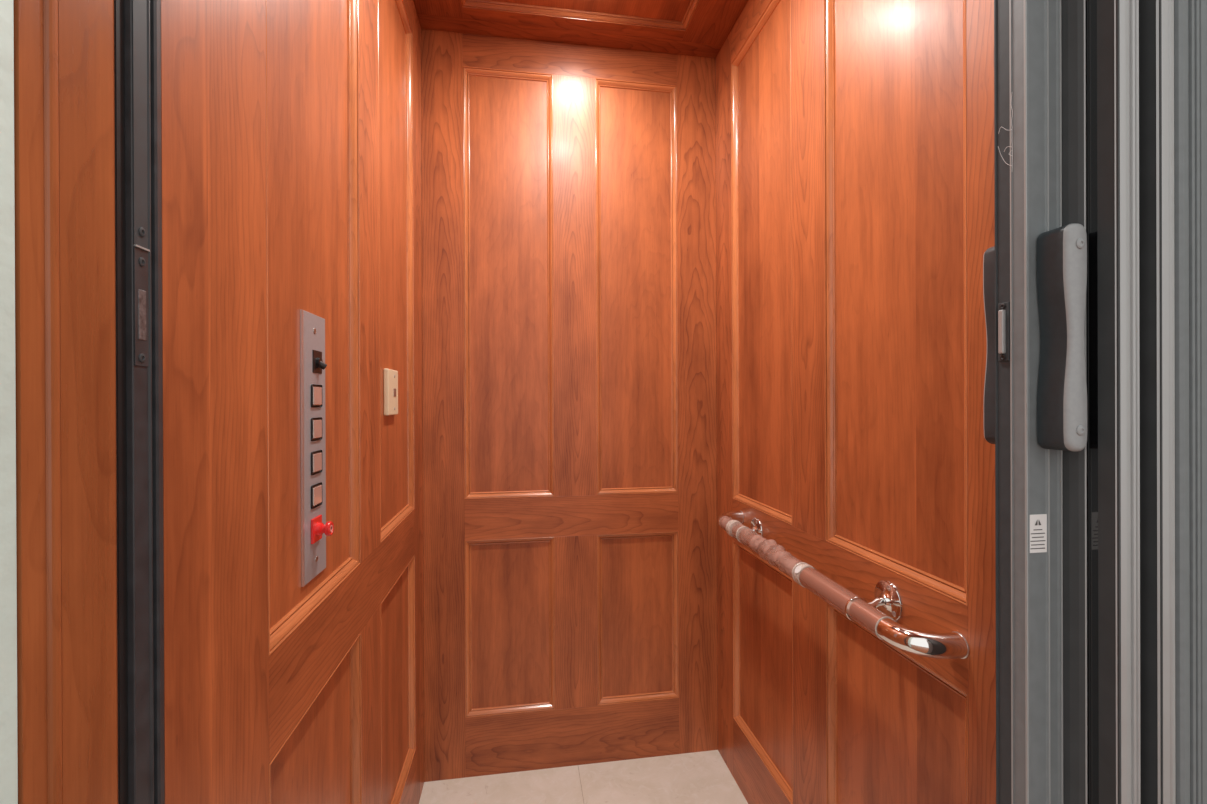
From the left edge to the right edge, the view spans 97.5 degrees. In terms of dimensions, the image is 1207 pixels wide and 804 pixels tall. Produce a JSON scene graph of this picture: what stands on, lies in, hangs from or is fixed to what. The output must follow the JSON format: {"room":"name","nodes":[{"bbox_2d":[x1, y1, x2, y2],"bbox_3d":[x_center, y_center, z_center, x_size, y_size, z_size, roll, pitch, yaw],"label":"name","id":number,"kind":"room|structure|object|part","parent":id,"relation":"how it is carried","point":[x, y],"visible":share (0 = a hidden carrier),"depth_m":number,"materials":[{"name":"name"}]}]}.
{"room":"elevator interior","nodes":[
{"label":"elevator interior","id":0,"kind":"room"},
{"bbox_2d":[0,0,17,803],"bbox_3d":[-0.978,-0.165,0.152,1.315,2.640,0.102,0,0,-9],"label":"wall","id":1,"kind":"structure","parent":0,"point":[8,562],"depth_m":0.30,"materials":[{"name":"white paint"}]},
{"bbox_2d":[13,0,117,803],"bbox_3d":[-0.354,0.072,0.342,0.032,2.160,0.079,0,0,-9],"label":"trim","id":2,"kind":"structure","parent":1,"relation":"attached to","point":[64,77],"depth_m":0.33,"materials":[{"name":"brown wood"}]},
{"bbox_2d":[161,0,423,803],"bbox_3d":[-0.452,0.011,0.983,0.024,2.200,1.134,0,0,-9],"label":"wall","id":3,"kind":"structure","parent":0,"point":[291,136],"depth_m":0.69,"materials":[{"name":"brown wood"}]},
{"bbox_2d":[114,0,164,803],"bbox_3d":[-0.364,0.060,0.402,0.032,2.115,0.042,0,0,-9],"label":"door frame","id":4,"kind":"structure","parent":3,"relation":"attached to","point":[137,23],"depth_m":0.40,"materials":[{"name":"black metal"}]},
{"bbox_3d":[-0.350,-0.071,0.400,0.002,0.088,0.015,0,0,-9],"label":"keeper plate","id":5,"kind":"part","parent":4,"relation":"part of","materials":[{"name":"black metal"}]},
{"bbox_3d":[-0.427,-0.351,0.768,0.010,1.259,0.329,0,0,-9],"label":"panel","id":6,"kind":"part","parent":3,"relation":"part of","materials":[{"name":"brown wood"}]},
{"bbox_3d":[-0.423,0.673,0.770,0.010,0.504,0.329,0,0,-9],"label":"panel","id":7,"kind":"part","parent":3,"relation":"part of","materials":[{"name":"brown wood"}]},
{"bbox_3d":[-0.415,-0.351,0.770,0.015,1.279,0.349,0,0,-9],"label":"panel moulding","id":8,"kind":"part","parent":3,"relation":"part of","materials":[{"name":"brown wood"}]},
{"bbox_3d":[-0.411,0.673,0.772,0.015,0.524,0.349,0,0,-9],"label":"panel moulding","id":9,"kind":"part","parent":3,"relation":"part of","materials":[{"name":"brown wood"}]},
{"bbox_2d":[300,310,333,586],"bbox_3d":[-0.408,0.063,0.767,0.025,0.379,0.085,0,0,-9],"label":"control panel","id":10,"kind":"object","parent":3,"relation":"attached to","point":[315,528],"visible":1,"depth_m":0.76,"materials":[{"name":"silver metal"}]},
{"bbox_3d":[-0.419,0.063,0.766,0.003,0.379,0.085,0,0,-9],"label":"plate","id":11,"kind":"part","parent":10,"relation":"part of","materials":[{"name":"silver metal"}]},
{"bbox_2d":[312,350,326,373],"bbox_3d":[-0.414,-0.059,0.775,0.014,0.033,0.034,0,0,-9],"label":"toggle switch","id":12,"kind":"object","parent":10,"relation":"attached to","point":[318,356],"depth_m":0.77,"materials":[{"name":"black plastic"}]},
{"bbox_3d":[-0.404,0.184,0.767,0.019,0.021,0.021,0,0,-9],"label":"pull knob","id":13,"kind":"part","parent":10,"relation":"part of","materials":[{"name":"red plastic"}]},
{"bbox_3d":[-0.455,0.350,1.009,0.024,0.122,0.831,0,0,-9],"label":"rail","id":14,"kind":"part","parent":3,"relation":"part of","materials":[{"name":"brown wood"}]},
{"bbox_2d":[384,369,397,414],"bbox_3d":[-0.483,-0.022,1.206,0.011,0.103,0.094,0,0,-9],"label":"light switch","id":15,"kind":"object","parent":3,"relation":"attached to","point":[390,376],"visible":1,"depth_m":1.18,"materials":[{"name":"beige plastic"}]},
{"bbox_3d":[-0.502,-0.351,1.245,0.010,1.259,0.328,0,0,-9],"label":"panel","id":16,"kind":"part","parent":3,"relation":"part of","materials":[{"name":"brown wood"}]},
{"bbox_3d":[-0.498,0.673,1.247,0.010,0.504,0.328,0,0,-9],"label":"panel","id":17,"kind":"part","parent":3,"relation":"part of","materials":[{"name":"brown wood"}]},
{"bbox_3d":[-0.490,-0.351,1.247,0.015,1.279,0.348,0,0,-9],"label":"panel moulding","id":18,"kind":"part","parent":3,"relation":"part of","materials":[{"name":"brown wood"}]},
{"bbox_3d":[-0.486,0.673,1.249,0.015,0.524,0.348,0,0,-9],"label":"panel moulding","id":19,"kind":"part","parent":3,"relation":"part of","materials":[{"name":"brown wood"}]},
{"bbox_3d":[-0.460,-1.040,1.007,0.024,0.098,0.831,0,0,-9],"label":"rail","id":20,"kind":"part","parent":3,"relation":"part of","materials":[{"name":"brown wood"}]},
{"bbox_3d":[-0.452,1.024,1.010,0.024,0.176,0.831,0,0,-9],"label":"rail","id":21,"kind":"part","parent":3,"relation":"part of","materials":[{"name":"brown wood"}]},
{"bbox_2d":[421,29,717,781],"bbox_3d":[-0.086,0.009,1.626,0.898,2.200,0.024,0,0,-9],"label":"wall","id":22,"kind":"structure","parent":0,"point":[569,190],"depth_m":1.61,"materials":[{"name":"brown wood"}]},
{"bbox_3d":[-0.283,-0.352,1.590,0.265,1.279,0.015,0,0,-9],"label":"panel moulding","id":23,"kind":"part","parent":22,"relation":"part of","materials":[{"name":"brown wood"}]},
{"bbox_3d":[-0.285,-0.352,1.602,0.245,1.259,0.010,0,0,-9],"label":"panel","id":24,"kind":"part","parent":22,"relation":"part of","materials":[{"name":"brown wood"}]},
{"bbox_3d":[-0.280,0.672,1.592,0.265,0.524,0.015,0,0,-9],"label":"panel moulding","id":25,"kind":"part","parent":22,"relation":"part of","materials":[{"name":"brown wood"}]},
{"bbox_3d":[-0.281,0.672,1.604,0.245,0.504,0.010,0,0,-9],"label":"panel","id":26,"kind":"part","parent":22,"relation":"part of","materials":[{"name":"brown wood"}]},
{"bbox_3d":[-0.095,-1.042,1.624,0.654,0.098,0.024,0,0,-9],"label":"rail","id":27,"kind":"part","parent":22,"relation":"part of","materials":[{"name":"brown wood"}]},
{"bbox_3d":[-0.089,0.347,1.626,0.654,0.122,0.024,0,0,-9],"label":"rail","id":28,"kind":"part","parent":22,"relation":"part of","materials":[{"name":"brown wood"}]},
{"bbox_3d":[-0.087,1.021,1.627,0.654,0.176,0.024,0,0,-9],"label":"rail","id":29,"kind":"part","parent":22,"relation":"part of","materials":[{"name":"brown wood"}]},
{"bbox_3d":[0.102,-0.354,1.663,0.239,1.259,0.010,0,0,-9],"label":"panel","id":30,"kind":"part","parent":22,"relation":"part of","materials":[{"name":"brown wood"}]},
{"bbox_3d":[0.104,-0.354,1.651,0.259,1.279,0.015,0,0,-9],"label":"panel moulding","id":31,"kind":"part","parent":22,"relation":"part of","materials":[{"name":"brown wood"}]},
{"bbox_3d":[0.106,0.670,1.664,0.239,0.504,0.010,0,0,-9],"label":"panel","id":32,"kind":"part","parent":22,"relation":"part of","materials":[{"name":"brown wood"}]},
{"bbox_3d":[0.108,0.670,1.652,0.259,0.524,0.015,0,0,-9],"label":"panel moulding","id":33,"kind":"part","parent":22,"relation":"part of","materials":[{"name":"brown wood"}]},
{"bbox_2d":[414,0,747,57],"bbox_3d":[-0.004,-1.165,1.067,0.958,0.150,1.164,0,0,-9],"label":"ceiling","id":34,"kind":"structure","parent":0,"point":[700,28],"depth_m":1.52,"materials":[{"name":"brown wood"}]},
{"bbox_3d":[-0.085,-1.103,1.590,0.922,0.024,0.071,0,0,-9],"label":"rail","id":35,"kind":"part","parent":34,"relation":"part of","materials":[{"name":"brown wood"}]},
{"bbox_3d":[-0.077,-1.103,1.532,0.641,0.024,0.045,0,0,-9],"label":"rail","id":36,"kind":"part","parent":34,"relation":"part of","materials":[{"name":"brown wood"}]},
{"bbox_3d":[-0.004,-1.097,1.063,0.641,0.015,0.904,0,0,-9],"label":"panel moulding","id":37,"kind":"part","parent":34,"relation":"part of","materials":[{"name":"brown wood"}]},
{"bbox_3d":[-0.004,-1.109,1.063,0.621,0.010,0.884,0,0,-9],"label":"panel","id":38,"kind":"part","parent":34,"relation":"part of","materials":[{"name":"brown wood"}]},
{"bbox_2d":[419,750,747,803],"bbox_3d":[0.006,1.130,1.066,0.938,0.040,1.154,0,0,-9],"label":"floor","id":39,"kind":"structure","parent":0,"point":[703,777],"depth_m":1.53,"materials":[{"name":"tile"}]},
{"bbox_2d":[715,0,995,803],"bbox_3d":[0.459,0.008,1.125,0.024,2.200,1.134,0,0,-9],"label":"wall","id":40,"kind":"structure","parent":0,"point":[855,217],"depth_m":1.00,"materials":[{"name":"brown wood"}]},
{"bbox_3d":[0.451,-1.043,1.149,0.024,0.098,0.831,0,0,-9],"label":"rail","id":41,"kind":"part","parent":40,"relation":"part of","materials":[{"name":"brown wood"}]},
{"bbox_3d":[0.411,-0.355,1.387,0.015,1.279,0.348,0,0,-9],"label":"panel moulding","id":42,"kind":"part","parent":40,"relation":"part of","materials":[{"name":"brown wood"}]},
{"bbox_3d":[0.459,1.020,1.152,0.024,0.176,0.831,0,0,-9],"label":"rail","id":43,"kind":"part","parent":40,"relation":"part of","materials":[{"name":"brown wood"}]},
{"bbox_3d":[0.415,0.669,1.389,0.015,0.524,0.348,0,0,-9],"label":"panel moulding","id":44,"kind":"part","parent":40,"relation":"part of","materials":[{"name":"brown wood"}]},
{"bbox_3d":[0.423,-0.355,1.389,0.010,1.259,0.328,0,0,-9],"label":"panel","id":45,"kind":"part","parent":40,"relation":"part of","materials":[{"name":"brown wood"}]},
{"bbox_3d":[0.427,0.669,1.391,0.010,0.504,0.328,0,0,-9],"label":"panel","id":46,"kind":"part","parent":40,"relation":"part of","materials":[{"name":"brown wood"}]},
{"bbox_2d":[718,511,969,658],"bbox_3d":[0.403,0.338,1.118,0.091,0.070,0.789,0,0,-9],"label":"handrail","id":47,"kind":"object","parent":40,"relation":"attached to","point":[881,622],"visible":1,"depth_m":0.89,"materials":[{"name":"silver metal"}]},
{"bbox_3d":[0.452,0.339,0.889,0.047,0.019,0.014,0,0,-16],"label":"bracket arm","id":48,"kind":"part","parent":47,"relation":"part of","materials":[{"name":"silver metal"}]},
{"bbox_3d":[0.456,0.346,1.151,0.024,0.122,0.831,0,0,-9],"label":"rail","id":49,"kind":"part","parent":40,"relation":"part of","materials":[{"name":"brown wood"}]},
{"bbox_3d":[0.485,-0.354,0.911,0.015,1.279,0.349,0,0,-9],"label":"panel moulding","id":50,"kind":"part","parent":40,"relation":"part of","materials":[{"name":"brown wood"}]},
{"bbox_3d":[0.489,0.670,0.912,0.015,0.524,0.349,0,0,-9],"label":"panel moulding","id":51,"kind":"part","parent":40,"relation":"part of","materials":[{"name":"brown wood"}]},
{"bbox_3d":[0.497,-0.354,0.913,0.010,1.259,0.329,0,0,-9],"label":"panel","id":52,"kind":"part","parent":40,"relation":"part of","materials":[{"name":"brown wood"}]},
{"bbox_3d":[0.501,0.670,0.914,0.010,0.504,0.329,0,0,-9],"label":"panel","id":53,"kind":"part","parent":40,"relation":"part of","materials":[{"name":"brown wood"}]},
{"bbox_3d":[0.117,-1.135,0.475,1.014,0.209,0.040,0,0,-9],"label":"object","id":54,"kind":"structure","parent":0,"visible":0},
{"bbox_3d":[0.133,-1.016,0.471,0.984,0.028,0.041,0,0,-9],"label":"track","id":55,"kind":"object","parent":54,"relation":"attached to","visible":0},
{"bbox_2d":[983,0,1206,803],"bbox_3d":[0.506,0.054,0.516,0.239,2.110,0.110,0,0,-9],"label":"gate","id":56,"kind":"object","parent":55,"relation":"hanging from","point":[1095,271],"visible":1,"depth_m":0.47,"materials":[{"name":"grey metal"}]},
{"bbox_3d":[0.410,-0.059,0.541,0.028,0.205,0.026,0,0,-9],"label":"pull handle","id":57,"kind":"part","parent":56,"relation":"part of","materials":[{"name":"plastic"}]},
{"bbox_3d":[0.390,-0.068,0.515,0.003,0.056,0.012,0,0,-9],"label":"latch plate","id":58,"kind":"part","parent":56,"relation":"part of","materials":[{"name":"grey metal"}]},
{"bbox_2d":[998,95,1012,165],"bbox_3d":[0.388,-0.257,0.511,0.001,0.076,0.016,0,0,-9],"label":"thread","id":59,"kind":"object","parent":56,"relation":"attached to","point":[1011,95],"visible":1,"depth_m":0.50,"materials":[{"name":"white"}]},
{"bbox_3d":[0.409,0.054,0.510,0.038,2.110,0.034,0,0,-9],"label":"leading post","id":60,"kind":"part","parent":56,"relation":"part of","materials":[{"name":"grey metal"}]},
{"bbox_2d":[1030,521,1044,548],"bbox_3d":[0.405,0.123,0.494,0.016,0.028,0.001,0,0,-9],"label":"label","id":61,"kind":"object","parent":56,"relation":"attached to","point":[1037,528],"depth_m":0.49,"materials":[{"name":"white paper"}]},
{"bbox_3d":[0.417,-0.057,0.481,0.023,0.203,0.028,0,0,-9],"label":"pull handle","id":62,"kind":"part","parent":56,"relation":"part of","materials":[{"name":"plastic"}]},
{"bbox_3d":[0.441,0.054,0.500,0.004,2.102,0.052,0,0,-9],"label":"gate panel","id":63,"kind":"part","parent":56,"relation":"part of","materials":[{"name":"black metal"}]},
{"bbox_3d":[0.478,0.054,0.494,0.004,2.102,0.074,0,0,-9],"label":"gate panel","id":64,"kind":"part","parent":56,"relation":"part of","materials":[{"name":"metal"}]},
{"bbox_3d":[0.538,0.053,0.505,0.004,2.102,0.071,0,0,-9],"label":"gate panel","id":65,"kind":"part","parent":56,"relation":"part of","materials":[{"name":"metal"}]}
]}

